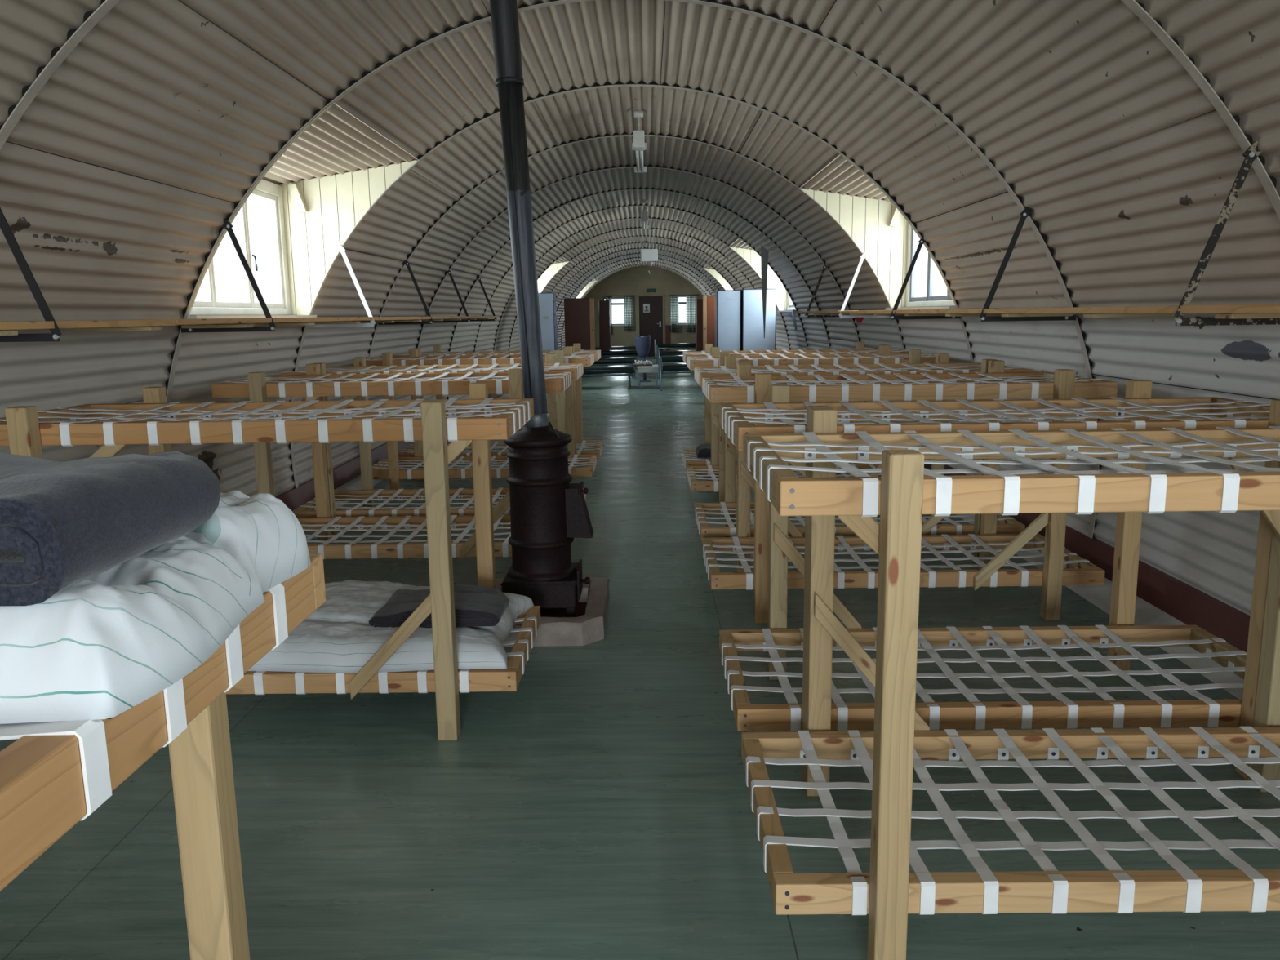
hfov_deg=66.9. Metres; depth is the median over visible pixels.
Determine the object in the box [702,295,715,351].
wardrobe
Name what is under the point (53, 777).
bunk bed
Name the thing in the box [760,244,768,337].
sheet
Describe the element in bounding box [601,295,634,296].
rail
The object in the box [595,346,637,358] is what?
bed
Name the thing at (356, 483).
trim
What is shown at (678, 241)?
trim
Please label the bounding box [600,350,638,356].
bed
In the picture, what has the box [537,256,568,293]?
window
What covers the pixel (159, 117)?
ceiling
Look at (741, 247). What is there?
window
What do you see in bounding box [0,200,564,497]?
wall
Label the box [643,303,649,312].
notice
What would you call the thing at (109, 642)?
mattress
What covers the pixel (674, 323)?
curtain
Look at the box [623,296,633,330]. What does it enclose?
curtain
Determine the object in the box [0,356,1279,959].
floor
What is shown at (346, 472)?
baseboard
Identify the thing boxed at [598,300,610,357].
wardrobe
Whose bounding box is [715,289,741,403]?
locker
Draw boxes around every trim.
[0,0,1279,220]
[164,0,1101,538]
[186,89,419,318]
[288,80,979,488]
[334,394,508,509]
[368,132,905,358]
[415,164,865,401]
[446,187,831,402]
[473,204,808,351]
[490,217,791,351]
[508,226,776,351]
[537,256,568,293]
[540,235,743,293]
[551,242,733,291]
[555,247,724,298]
[556,253,719,311]
[556,257,715,330]
[560,260,711,350]
[576,278,597,297]
[581,263,706,297]
[636,293,665,356]
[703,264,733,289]
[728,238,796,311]
[790,401,1244,699]
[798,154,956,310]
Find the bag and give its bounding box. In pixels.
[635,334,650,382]
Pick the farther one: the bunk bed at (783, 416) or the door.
the door
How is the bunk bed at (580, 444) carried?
on the floor
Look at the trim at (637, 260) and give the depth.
28.19 m
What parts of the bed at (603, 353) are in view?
bed frame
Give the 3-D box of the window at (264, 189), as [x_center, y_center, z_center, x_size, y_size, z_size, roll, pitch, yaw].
[-2.455,-1.422,5.782,0.085,0.868,1.788,-1,10,1]
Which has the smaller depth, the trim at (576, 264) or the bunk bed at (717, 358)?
the bunk bed at (717, 358)
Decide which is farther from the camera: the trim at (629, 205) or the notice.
the notice
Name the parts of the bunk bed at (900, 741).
rail, rail, post, post, rail, rail, rail, rail, post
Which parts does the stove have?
lid, ash door, knob, knob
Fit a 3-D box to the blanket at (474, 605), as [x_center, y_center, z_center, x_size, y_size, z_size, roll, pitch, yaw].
[-0.721,0.454,3.571,0.470,0.077,0.348,-1,10,1]
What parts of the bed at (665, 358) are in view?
leg, mattress, bed frame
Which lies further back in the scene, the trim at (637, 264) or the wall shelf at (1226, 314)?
the trim at (637, 264)
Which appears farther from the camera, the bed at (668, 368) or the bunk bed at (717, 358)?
the bed at (668, 368)
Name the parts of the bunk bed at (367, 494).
rail, rail, post, post, rail, rail, rail, rail, post, rail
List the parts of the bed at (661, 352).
leg, mattress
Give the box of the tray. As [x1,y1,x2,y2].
[633,364,652,366]
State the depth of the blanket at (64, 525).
0.88 m
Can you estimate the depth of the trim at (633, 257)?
26.38 m
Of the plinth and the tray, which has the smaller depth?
the plinth
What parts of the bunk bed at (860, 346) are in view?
rail, rail, rail, post, rail, rail, rail, post, post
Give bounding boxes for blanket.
[0,451,221,606]
[368,584,509,627]
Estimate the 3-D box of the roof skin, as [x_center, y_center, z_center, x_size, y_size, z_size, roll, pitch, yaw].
[0.001,-2.469,13.939,5.050,3.027,36.600,-1,10,1]
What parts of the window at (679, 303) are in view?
curtain rail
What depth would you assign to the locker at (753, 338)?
14.71 m
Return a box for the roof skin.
[128,0,1274,403]
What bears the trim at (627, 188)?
attached to the wall at (1148, 252)
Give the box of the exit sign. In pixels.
[646,288,655,292]
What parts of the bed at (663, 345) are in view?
leg, mattress, bed frame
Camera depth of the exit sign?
31.83 m
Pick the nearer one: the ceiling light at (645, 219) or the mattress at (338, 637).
the mattress at (338, 637)
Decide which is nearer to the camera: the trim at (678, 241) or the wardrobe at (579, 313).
the trim at (678, 241)
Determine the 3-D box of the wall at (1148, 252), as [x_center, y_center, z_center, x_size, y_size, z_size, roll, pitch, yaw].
[2.264,-2.025,13.997,0.423,1.630,36.600,-1,10,1]
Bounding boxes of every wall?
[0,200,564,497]
[585,266,702,357]
[758,171,1279,615]
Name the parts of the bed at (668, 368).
leg, mattress, bed frame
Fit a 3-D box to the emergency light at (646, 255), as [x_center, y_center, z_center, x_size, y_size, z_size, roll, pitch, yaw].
[0.154,-3.973,16.160,0.280,0.630,0.060,-1,10,1]
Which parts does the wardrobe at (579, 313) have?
door, open door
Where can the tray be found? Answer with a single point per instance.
(634, 365)
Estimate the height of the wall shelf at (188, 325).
0.562 m
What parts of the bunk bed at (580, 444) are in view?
rail, post, post, rail, rail, rail, rail, post, post, rail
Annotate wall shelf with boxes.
[0,207,497,342]
[795,141,1279,325]
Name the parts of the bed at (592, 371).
bed frame, mattress, leg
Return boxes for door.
[639,296,662,356]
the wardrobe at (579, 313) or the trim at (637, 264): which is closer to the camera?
the wardrobe at (579, 313)
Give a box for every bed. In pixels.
[0,382,540,740]
[0,553,325,959]
[211,363,572,559]
[280,354,586,544]
[365,346,596,489]
[392,343,603,477]
[581,365,635,389]
[591,356,637,376]
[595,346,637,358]
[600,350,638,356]
[654,339,695,359]
[656,345,702,364]
[657,349,684,377]
[659,356,693,391]
[682,342,909,471]
[686,345,949,502]
[693,352,1033,565]
[702,360,1117,623]
[719,379,1279,782]
[741,408,1279,959]
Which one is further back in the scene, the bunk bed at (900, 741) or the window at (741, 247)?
the window at (741, 247)
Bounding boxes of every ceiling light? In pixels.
[631,111,646,173]
[640,200,648,229]
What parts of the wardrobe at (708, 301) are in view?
open door, door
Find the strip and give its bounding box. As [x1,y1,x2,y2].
[792,309,797,329]
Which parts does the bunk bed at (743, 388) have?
rail, rail, post, post, rail, rail, rail, rail, post, post, rail, rail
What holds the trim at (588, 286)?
attached to the wall at (84, 268)
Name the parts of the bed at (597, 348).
mattress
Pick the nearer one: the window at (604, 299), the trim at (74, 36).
the trim at (74, 36)
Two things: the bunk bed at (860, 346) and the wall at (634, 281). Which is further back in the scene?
the wall at (634, 281)
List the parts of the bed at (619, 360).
bed frame, mattress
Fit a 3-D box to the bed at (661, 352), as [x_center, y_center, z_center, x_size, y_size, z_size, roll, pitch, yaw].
[1.329,-3.116,24.598,1.827,0.600,0.767,-1,10,1]
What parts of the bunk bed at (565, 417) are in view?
rail, rail, post, post, rail, rail, rail, rail, post, post, rail, rail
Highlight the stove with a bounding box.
[500,422,593,617]
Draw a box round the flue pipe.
[489,0,549,427]
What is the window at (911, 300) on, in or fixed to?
in the wall at (1148, 252)
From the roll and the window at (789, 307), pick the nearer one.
the roll
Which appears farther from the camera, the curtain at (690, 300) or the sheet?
the curtain at (690, 300)
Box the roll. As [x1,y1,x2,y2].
[695,444,711,457]
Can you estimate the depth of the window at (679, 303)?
31.93 m
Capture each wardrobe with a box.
[564,297,595,374]
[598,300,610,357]
[695,298,702,350]
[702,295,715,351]
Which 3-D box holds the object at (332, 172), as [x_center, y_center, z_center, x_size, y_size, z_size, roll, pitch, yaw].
[-2.049,-1.523,5.762,1.160,1.123,1.910,-1,10,1]
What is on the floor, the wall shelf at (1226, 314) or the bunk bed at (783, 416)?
the bunk bed at (783, 416)
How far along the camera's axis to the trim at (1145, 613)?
4.31 m
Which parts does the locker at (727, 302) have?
panel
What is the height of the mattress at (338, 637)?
0.143 m
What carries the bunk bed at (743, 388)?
on the floor
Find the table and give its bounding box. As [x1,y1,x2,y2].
[637,364,658,386]
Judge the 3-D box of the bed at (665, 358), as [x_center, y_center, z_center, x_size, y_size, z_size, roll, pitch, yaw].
[1.306,-2.609,21.641,1.827,0.600,0.767,-1,10,1]
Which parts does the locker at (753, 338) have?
panel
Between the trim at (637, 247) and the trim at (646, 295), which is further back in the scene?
the trim at (646, 295)
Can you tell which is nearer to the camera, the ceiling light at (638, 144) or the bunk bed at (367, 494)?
the bunk bed at (367, 494)
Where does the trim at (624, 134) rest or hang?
attached to the wall at (1148, 252)
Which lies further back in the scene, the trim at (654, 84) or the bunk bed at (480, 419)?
the trim at (654, 84)
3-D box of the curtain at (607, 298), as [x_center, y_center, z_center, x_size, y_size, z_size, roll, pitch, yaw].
[-1.032,-5.428,31.922,0.236,1.230,0.058,-1,10,1]
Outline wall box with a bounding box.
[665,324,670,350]
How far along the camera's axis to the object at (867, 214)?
8.36 m
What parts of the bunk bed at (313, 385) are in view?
rail, post, post, rail, rail, rail, rail, post, rail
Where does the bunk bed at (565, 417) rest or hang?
on the floor
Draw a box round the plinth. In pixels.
[495,574,609,647]
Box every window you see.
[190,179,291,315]
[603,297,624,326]
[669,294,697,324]
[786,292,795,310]
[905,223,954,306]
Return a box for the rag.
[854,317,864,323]
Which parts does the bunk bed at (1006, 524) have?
rail, rail, rail, post, post, rail, rail, rail, post, post, rail, rail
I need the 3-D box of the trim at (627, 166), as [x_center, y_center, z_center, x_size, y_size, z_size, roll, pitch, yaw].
[-0.029,-1.949,10.315,5.020,2.796,0.044,-1,10,1]
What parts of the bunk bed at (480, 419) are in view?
post, rail, post, rail, rail, rail, post, post, rail, rail, rail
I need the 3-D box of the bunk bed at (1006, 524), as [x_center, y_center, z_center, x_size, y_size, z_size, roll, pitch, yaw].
[1.240,-0.152,5.717,1.808,1.135,0.911,-1,10,1]
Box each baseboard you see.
[275,394,503,511]
[800,401,1249,652]
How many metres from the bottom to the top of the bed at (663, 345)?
0.600 m
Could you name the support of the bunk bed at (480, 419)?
on the floor
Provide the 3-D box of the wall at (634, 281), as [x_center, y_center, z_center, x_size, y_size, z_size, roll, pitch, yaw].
[0.143,-5.579,32.033,4.920,2.978,0.120,-1,10,1]
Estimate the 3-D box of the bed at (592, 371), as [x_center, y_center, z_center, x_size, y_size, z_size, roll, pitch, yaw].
[-1.031,-1.972,18.674,1.890,0.410,0.767,-1,10,1]
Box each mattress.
[0,490,311,724]
[247,579,534,673]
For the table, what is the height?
0.410 m
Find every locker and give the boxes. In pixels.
[537,292,557,399]
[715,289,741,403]
[741,288,776,403]
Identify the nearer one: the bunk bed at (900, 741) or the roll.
the bunk bed at (900, 741)
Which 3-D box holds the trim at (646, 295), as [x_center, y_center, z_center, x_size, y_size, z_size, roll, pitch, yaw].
[0.369,-5.115,32.085,0.900,2.040,0.110,-1,10,1]
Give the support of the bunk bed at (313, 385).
on the floor
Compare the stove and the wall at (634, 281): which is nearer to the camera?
the stove
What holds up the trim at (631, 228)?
attached to the wall at (1148, 252)
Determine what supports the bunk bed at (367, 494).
on the floor
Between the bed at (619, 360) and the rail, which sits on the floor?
the bed at (619, 360)
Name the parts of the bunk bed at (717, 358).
rail, rail, post, rail, post, rail, rail, rail, post, post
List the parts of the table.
leg, leg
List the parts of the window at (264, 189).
handle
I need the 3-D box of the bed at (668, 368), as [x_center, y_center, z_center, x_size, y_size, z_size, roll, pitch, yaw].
[1.278,-2.009,18.142,1.827,0.600,0.767,-1,10,1]
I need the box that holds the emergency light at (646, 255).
[640,222,657,261]
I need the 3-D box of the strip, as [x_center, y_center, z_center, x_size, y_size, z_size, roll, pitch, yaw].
[2.186,-2.271,13.726,0.052,0.288,0.099,7,12,39]
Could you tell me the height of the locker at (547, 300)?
1.765 m
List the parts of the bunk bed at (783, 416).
rail, rail, post, post, rail, rail, rail, rail, post, rail, rail, post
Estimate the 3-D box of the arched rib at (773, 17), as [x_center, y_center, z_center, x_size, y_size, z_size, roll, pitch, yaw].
[-0.071,-1.022,4.904,5.020,2.796,0.044,-1,10,1]
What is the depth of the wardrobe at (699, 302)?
27.65 m
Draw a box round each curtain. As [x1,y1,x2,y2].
[605,296,612,333]
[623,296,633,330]
[670,295,679,332]
[685,294,697,332]
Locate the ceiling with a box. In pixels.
[0,0,1279,299]
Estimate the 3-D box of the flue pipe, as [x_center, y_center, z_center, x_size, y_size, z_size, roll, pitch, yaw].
[-0.533,-1.301,4.215,0.218,2.150,0.121,-1,10,1]
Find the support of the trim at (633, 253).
attached to the wall at (1148, 252)
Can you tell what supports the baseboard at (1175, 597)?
attached to the wall at (1148, 252)
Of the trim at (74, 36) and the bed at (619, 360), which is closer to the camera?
the trim at (74, 36)
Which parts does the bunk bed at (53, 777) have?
post, rail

